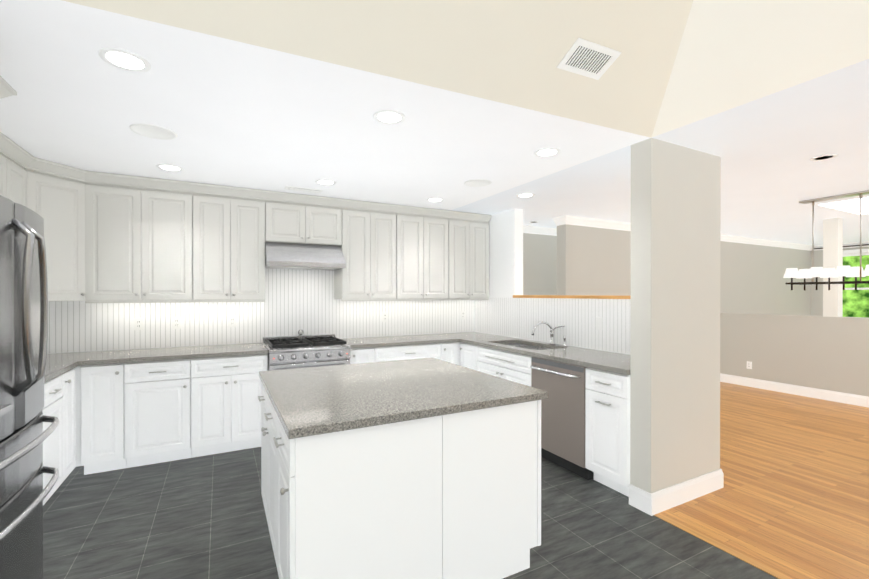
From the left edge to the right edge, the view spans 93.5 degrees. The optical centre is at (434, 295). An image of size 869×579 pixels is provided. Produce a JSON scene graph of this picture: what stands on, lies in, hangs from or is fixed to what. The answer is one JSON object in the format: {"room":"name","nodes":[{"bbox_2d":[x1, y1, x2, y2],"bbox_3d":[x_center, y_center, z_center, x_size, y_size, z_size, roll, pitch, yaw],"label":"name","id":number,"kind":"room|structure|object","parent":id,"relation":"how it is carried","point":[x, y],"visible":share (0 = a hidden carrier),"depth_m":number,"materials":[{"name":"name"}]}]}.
{"room":"kitchen","nodes":[
{"label":"kitchen","id":0,"kind":"room"},
{"bbox_2d":[43,447,777,578],"bbox_3d":[0.281,1.449,1.070,4.930,0.050,7.960,0,0,-28],"label":"floor","id":1,"kind":"structure","parent":0,"point":[202,517],"depth_m":2.46,"materials":[{"name":"tile"}]},
{"bbox_2d":[0,195,58,578],"bbox_3d":[-2.002,0.518,1.422,0.954,1.770,0.896,0,0,-28],"label":"refrigerator","id":2,"kind":"object","parent":1,"relation":"on","point":[23,318],"visible":1,"depth_m":1.61,"materials":[{"name":"grey metal"}]},
{"bbox_2d":[42,373,65,504],"bbox_3d":[-2.777,0.982,2.528,0.627,0.874,0.450,0,0,-28],"label":"base cabinet","id":3,"kind":"object","parent":1,"relation":"on","point":[59,447],"depth_m":2.73,"materials":[{"name":"white paint"}]},
{"bbox_2d":[44,360,83,382],"bbox_3d":[-2.685,0.524,2.387,0.660,0.038,1.291,0,0,-28],"label":"countertop","id":4,"kind":"structure","parent":3,"relation":"on","point":[58,364],"depth_m":2.91,"materials":[{"name":"grey stone"}]},
{"bbox_2d":[66,368,75,477],"bbox_3d":[-2.953,0.981,2.864,0.627,0.874,0.307,0,0,-28],"label":"base cabinet","id":5,"kind":"object","parent":1,"relation":"on","point":[70,375],"depth_m":3.01,"materials":[{"name":"white paint"}]},
{"bbox_2d":[75,363,126,474],"bbox_3d":[-2.766,0.979,3.472,0.311,0.874,0.627,0,0,-28],"label":"base cabinet","id":6,"kind":"object","parent":1,"relation":"on","point":[101,390],"depth_m":3.21,"materials":[{"name":"white paint"}]},
{"bbox_2d":[127,359,190,467],"bbox_3d":[-2.425,0.979,3.651,0.458,0.874,0.627,0,0,-28],"label":"base cabinet","id":7,"kind":"object","parent":1,"relation":"on","point":[130,415],"depth_m":3.38,"materials":[{"name":"white paint"}]},
{"bbox_2d":[46,343,267,365],"bbox_3d":[-2.555,0.520,3.572,1.992,0.038,0.630,0,0,-28],"label":"countertop","id":8,"kind":"structure","parent":7,"relation":"on","point":[211,351],"depth_m":3.53,"materials":[{"name":"grey stone"}]},
{"bbox_2d":[191,354,267,457],"bbox_3d":[-1.950,0.978,3.900,0.615,0.874,0.627,0,0,-28],"label":"base cabinet","id":9,"kind":"object","parent":1,"relation":"on","point":[226,405],"depth_m":3.61,"materials":[{"name":"white paint"}]},
{"bbox_2d":[263,330,350,370],"bbox_3d":[-1.308,0.895,4.165,0.756,1.038,0.736,0,0,-28],"label":"range","id":10,"kind":"object","parent":1,"relation":"on","point":[295,352],"visible":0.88,"depth_m":3.94,"materials":[{"name":"silver metal"}]},
{"bbox_2d":[350,347,377,363],"bbox_3d":[-0.882,0.976,4.461,0.265,0.874,0.627,0,0,-28],"label":"base cabinet","id":11,"kind":"object","parent":1,"relation":"on","point":[359,355],"depth_m":4.19,"materials":[{"name":"white paint"}]},
{"bbox_2d":[258,377,540,578],"bbox_3d":[-0.303,0.982,2.420,1.296,0.874,1.264,0,0,-28],"label":"kitchen island","id":12,"kind":"object","parent":1,"relation":"on","point":[424,468],"depth_m":1.85,"materials":[{"name":"white paint"}]},
{"bbox_2d":[259,357,547,440],"bbox_3d":[-0.283,0.524,2.432,1.300,0.038,1.320,0,0,-28],"label":"island countertop","id":13,"kind":"structure","parent":12,"relation":"on","point":[310,401],"depth_m":2.11,"materials":[{"name":"grey stone"}]},
{"bbox_2d":[378,343,441,361],"bbox_3d":[-0.418,0.976,4.705,0.783,0.874,0.627,0,0,-28],"label":"base cabinet","id":14,"kind":"object","parent":1,"relation":"on","point":[391,353],"depth_m":4.43,"materials":[{"name":"white paint"}]},
{"bbox_2d":[342,334,455,348],"bbox_3d":[-0.436,0.517,4.684,1.262,0.038,0.630,0,0,-28],"label":"countertop","id":15,"kind":"structure","parent":14,"relation":"on","point":[368,342],"depth_m":4.53,"materials":[{"name":"grey stone"}]},
{"bbox_2d":[442,342,459,364],"bbox_3d":[0.045,0.975,4.948,0.262,0.874,0.627,0,0,-28],"label":"base cabinet","id":16,"kind":"object","parent":1,"relation":"on","point":[448,352],"depth_m":4.68,"materials":[{"name":"white paint"}]},
{"bbox_2d":[460,342,523,383],"bbox_3d":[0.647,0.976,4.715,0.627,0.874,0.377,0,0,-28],"label":"base cabinet","id":17,"kind":"object","parent":1,"relation":"on","point":[499,363],"depth_m":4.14,"materials":[{"name":"white paint"}]},
{"bbox_2d":[444,332,629,374],"bbox_3d":[0.918,0.613,4.160,0.648,0.225,2.817,0,0,-28],"label":"countertop","id":18,"kind":"structure","parent":17,"relation":"on","point":[618,363],"depth_m":3.66,"materials":[{"name":"grey stone"}]},
{"bbox_2d":[532,321,566,345],"bbox_3d":[1.146,0.381,4.051,0.329,0.237,0.220,0,0,-28],"label":"faucet","id":19,"kind":"object","parent":18,"relation":"on","point":[552,336],"visible":1,"depth_m":4.14,"materials":[{"name":"silver metal"}]},
{"bbox_2d":[530,357,593,479],"bbox_3d":[1.241,0.981,3.493,0.697,0.871,0.594,0,0,-28],"label":"dishwasher","id":20,"kind":"object","parent":1,"relation":"on","point":[562,421],"visible":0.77,"depth_m":3.30,"materials":[{"name":"grey metal"}]},
{"bbox_2d":[585,368,629,496],"bbox_3d":[1.503,0.980,3.085,0.627,0.874,0.365,0,0,-28],"label":"base cabinet","id":21,"kind":"object","parent":1,"relation":"on","point":[607,428],"depth_m":2.92,"materials":[{"name":"white paint"}]},
{"bbox_2d":[0,0,868,244],"bbox_3d":[3.757,-1.965,2.948,12.840,1.888,8.070,0,0,-28],"label":"ceiling","id":22,"kind":"structure","parent":0,"point":[766,101],"depth_m":2.16,"materials":[{"name":"white paint"}]},
{"bbox_2d":[98,48,150,72],"bbox_3d":[-1.339,-1.015,1.771,0.184,0.005,0.184,0,0,-28],"label":"recessed light","id":23,"kind":"object","parent":22,"relation":"in","point":[124,60],"visible":1,"depth_m":1.76,"materials":[{"name":"white plastic"}]},
{"bbox_2d":[129,124,177,139],"bbox_3d":[-1.748,-1.017,2.551,0.250,0.005,0.250,0,0,-28],"label":"ceiling speaker","id":24,"kind":"object","parent":22,"relation":"attached to","point":[154,131],"visible":1,"depth_m":2.54,"materials":[{"name":"white plastic"}]},
{"bbox_2d":[156,164,183,171],"bbox_3d":[-2.116,-1.019,3.272,0.184,0.005,0.184,0,0,-28],"label":"recessed light","id":25,"kind":"object","parent":22,"relation":"in","point":[167,167],"visible":1,"depth_m":3.26,"materials":[{"name":"white plastic"}]},
{"bbox_2d":[285,186,322,192],"bbox_3d":[-1.261,-1.019,3.947,0.340,0.010,0.130,0,0,-28],"label":"ceiling vent","id":26,"kind":"object","parent":22,"relation":"in","point":[303,189],"visible":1,"depth_m":3.93,"materials":[{"name":"white"}]},
{"bbox_2d":[315,179,335,184],"bbox_3d":[-0.983,-1.020,3.697,0.184,0.005,0.184,0,0,-28],"label":"recessed light","id":27,"kind":"object","parent":22,"relation":"in","point":[325,182],"visible":1,"depth_m":3.70,"materials":[{"name":"white plastic"}]},
{"bbox_2d":[373,110,404,123],"bbox_3d":[-0.259,-1.017,2.338,0.184,0.005,0.184,0,0,-28],"label":"recessed light","id":28,"kind":"object","parent":22,"relation":"in","point":[389,117],"visible":1,"depth_m":2.33,"materials":[{"name":"white plastic"}]},
{"bbox_2d":[427,198,443,201],"bbox_3d":[0.009,-1.022,4.388,0.184,0.005,0.184,0,0,-28],"label":"recessed light","id":29,"kind":"object","parent":22,"relation":"in","point":[435,199],"visible":0.94,"depth_m":4.38,"materials":[{"name":"white plastic"}]},
{"bbox_2d":[464,179,491,186],"bbox_3d":[0.394,-1.021,3.720,0.250,0.005,0.250,0,0,-28],"label":"ceiling speaker","id":30,"kind":"object","parent":22,"relation":"attached to","point":[477,183],"visible":1,"depth_m":3.72,"materials":[{"name":"white plastic"}]},
{"bbox_2d":[516,193,534,197],"bbox_3d":[0.930,-1.022,4.183,0.184,0.005,0.184,0,0,-28],"label":"recessed light","id":31,"kind":"object","parent":22,"relation":"in","point":[524,195],"visible":1,"depth_m":4.18,"materials":[{"name":"white plastic"}]},
{"bbox_2d":[534,148,559,156],"bbox_3d":[0.803,-1.018,2.919,0.184,0.005,0.184,0,0,-28],"label":"recessed light","id":32,"kind":"object","parent":22,"relation":"in","point":[546,152],"visible":1,"depth_m":2.92,"materials":[{"name":"white plastic"}]},
{"bbox_2d":[557,38,620,79],"bbox_3d":[0.755,-1.150,1.999,0.275,0.067,0.148,0,0,-25],"label":"ceiling vent","id":33,"kind":"object","parent":22,"relation":"in","point":[586,58],"visible":1,"depth_m":1.99,"materials":[{"name":"white"}]},
{"bbox_2d":[810,154,837,160],"bbox_3d":[2.881,-1.019,3.027,0.154,0.005,0.154,0,0,-28],"label":"recessed light","id":34,"kind":"object","parent":22,"relation":"in","point":[824,157],"visible":1,"depth_m":3.02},
{"bbox_2d":[783,190,868,289],"bbox_3d":[4.169,-0.539,4.211,0.444,0.969,0.817,0,0,-28],"label":"chandelier","id":35,"kind":"object","parent":22,"relation":"hanging from","point":[812,272],"visible":1,"depth_m":4.22,"materials":[{"name":"silver metal"}]},
{"bbox_2d":[820,197,868,213],"bbox_3d":[5.165,-1.024,4.356,1.200,0.002,1.250,0,0,-28],"label":"ceiling panel","id":36,"kind":"object","parent":22,"relation":"attached to","point":[852,206],"visible":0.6,"depth_m":4.66,"materials":[{"name":"white paint"}]},
{"bbox_2d":[47,138,868,492],"bbox_3d":[3.785,-0.781,2.898,12.840,4.400,8.190,0,0,-28],"label":"wall","id":37,"kind":"structure","parent":0,"point":[679,298],"depth_m":4.19,"materials":[{"name":"beige paint"}]},
{"bbox_2d":[0,76,99,302],"bbox_3d":[-2.485,0.202,2.053,0.704,2.436,2.550,0,0,-28],"label":"upper cabinet","id":38,"kind":"object","parent":37,"relation":"attached to","point":[67,198],"depth_m":3.21,"materials":[{"name":"paint"}]},
{"bbox_2d":[134,318,142,329],"bbox_3d":[-2.760,0.266,3.815,0.072,0.116,0.008,0,0,-28],"label":"electrical outlet","id":39,"kind":"object","parent":37,"relation":"attached to","point":[138,323],"visible":1,"depth_m":3.81,"materials":[{"name":"white plastic"}]},
{"bbox_2d":[172,317,180,328],"bbox_3d":[-2.495,0.266,3.955,0.072,0.116,0.008,0,0,-28],"label":"electrical outlet","id":40,"kind":"object","parent":37,"relation":"attached to","point":[176,322],"visible":1,"depth_m":3.95,"materials":[{"name":"white plastic"}]},
{"bbox_2d":[229,316,235,326],"bbox_3d":[-2.065,0.265,4.180,0.072,0.116,0.008,0,0,-28],"label":"electrical outlet","id":41,"kind":"object","parent":37,"relation":"attached to","point":[232,321],"visible":1,"depth_m":4.18,"materials":[{"name":"white plastic"}]},
{"bbox_2d":[100,172,491,302],"bbox_3d":[-1.422,-0.480,4.289,4.667,1.085,0.423,0,0,-28],"label":"upper cabinet","id":42,"kind":"object","parent":37,"relation":"attached to","point":[114,238],"depth_m":3.97,"materials":[{"name":"paint"}]},
{"bbox_2d":[265,242,345,269],"bbox_3d":[-1.365,-0.406,4.269,0.756,0.247,0.493,0,0,-28],"label":"range hood","id":43,"kind":"object","parent":37,"relation":"attached to","point":[299,256],"visible":0.9,"depth_m":4.12,"materials":[{"name":"silver metal"}]},
{"bbox_2d":[382,312,387,321],"bbox_3d":[-0.600,0.263,4.950,0.072,0.116,0.008,0,0,-28],"label":"electrical outlet","id":44,"kind":"object","parent":37,"relation":"attached to","point":[384,316],"visible":1,"depth_m":4.95,"materials":[{"name":"white plastic"}]},
{"bbox_2d":[461,311,464,318],"bbox_3d":[0.383,0.262,5.465,0.072,0.116,0.008,0,0,-28],"label":"electrical outlet","id":45,"kind":"object","parent":37,"relation":"attached to","point":[462,314],"visible":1,"depth_m":5.46,"materials":[{"name":"white plastic"}]},
{"bbox_2d":[523,225,556,235],"bbox_3d":[4.090,-0.984,7.502,7.780,0.100,0.080,0,0,-28],"label":"crown molding","id":46,"kind":"structure","parent":37,"relation":"attached to","point":[526,229],"depth_m":6.19,"materials":[{"name":"white wood"}]},
{"bbox_2d":[596,317,601,329],"bbox_3d":[1.502,0.256,3.735,0.009,0.116,0.072,0,0,-28],"label":"light switch","id":47,"kind":"object","parent":37,"relation":"attached to","point":[598,323],"visible":1,"depth_m":3.73,"materials":[{"name":"white plastic"}]},
{"bbox_2d":[643,469,723,515],"bbox_3d":[1.755,1.351,2.845,0.832,0.135,0.046,0,0,-28],"label":"baseboard","id":48,"kind":"structure","parent":37,"relation":"attached to","point":[657,502],"depth_m":2.78,"materials":[{"name":"white wood"}]},
{"bbox_2d":[559,215,814,250],"bbox_3d":[4.792,-0.982,6.916,7.080,0.100,0.090,0,0,-28],"label":"crown molding","id":49,"kind":"structure","parent":37,"relation":"attached to","point":[586,222],"depth_m":5.86,"materials":[{"name":"white wood"}]},
{"bbox_2d":[747,361,751,368],"bbox_3d":[4.865,1.079,6.322,0.008,0.116,0.072,0,0,-28],"label":"outlet","id":50,"kind":"object","parent":37,"relation":"attached to","point":[749,364],"visible":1,"depth_m":6.32,"materials":[{"name":"white plastic"}]},
{"bbox_2d":[720,373,868,407],"bbox_3d":[6.234,1.349,3.709,0.016,0.135,7.100,0,0,-28],"label":"baseboard","id":51,"kind":"structure","parent":37,"relation":"attached to","point":[859,400],"depth_m":5.76,"materials":[{"name":"white wood"}]},
{"bbox_2d":[814,244,868,248],"bbox_3d":[8.297,-0.965,7.757,0.091,0.042,1.740,0,0,-28],"label":"curtain rod","id":52,"kind":"object","parent":37,"relation":"attached to","point":[847,246],"visible":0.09,"depth_m":7.99,"materials":[{"name":"brown metal"}]},
{"bbox_2d":[815,241,868,249],"bbox_3d":[9.544,-0.978,5.396,0.080,0.100,7.020,0,0,-28],"label":"crown molding","id":53,"kind":"structure","parent":37,"relation":"attached to","point":[863,242],"depth_m":8.00,"materials":[{"name":"white wood"}]},
{"bbox_2d":[843,249,868,289],"bbox_3d":[8.365,-0.122,7.761,0.110,1.545,1.280,0,0,-28],"label":"window","id":54,"kind":"structure","parent":37,"relation":"in","point":[856,252],"depth_m":8.00,"materials":[{"name":"white"}]},
{"bbox_2d":[654,382,868,578],"bbox_3d":[5.616,1.439,3.933,8.640,0.054,8.070,0,0,-28],"label":"floor","id":55,"kind":"structure","parent":0,"point":[790,500],"depth_m":2.97,"materials":[{"name":"brown wood"}]},
{"label":"outside","id":56,"kind":"structure","parent":0,"visible":0},
{"bbox_2d":[843,255,868,317],"bbox_3d":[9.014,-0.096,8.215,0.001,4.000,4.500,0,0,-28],"label":"foliage","id":57,"kind":"object","parent":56,"point":[855,303],"depth_m":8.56,"materials":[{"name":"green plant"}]}
]}

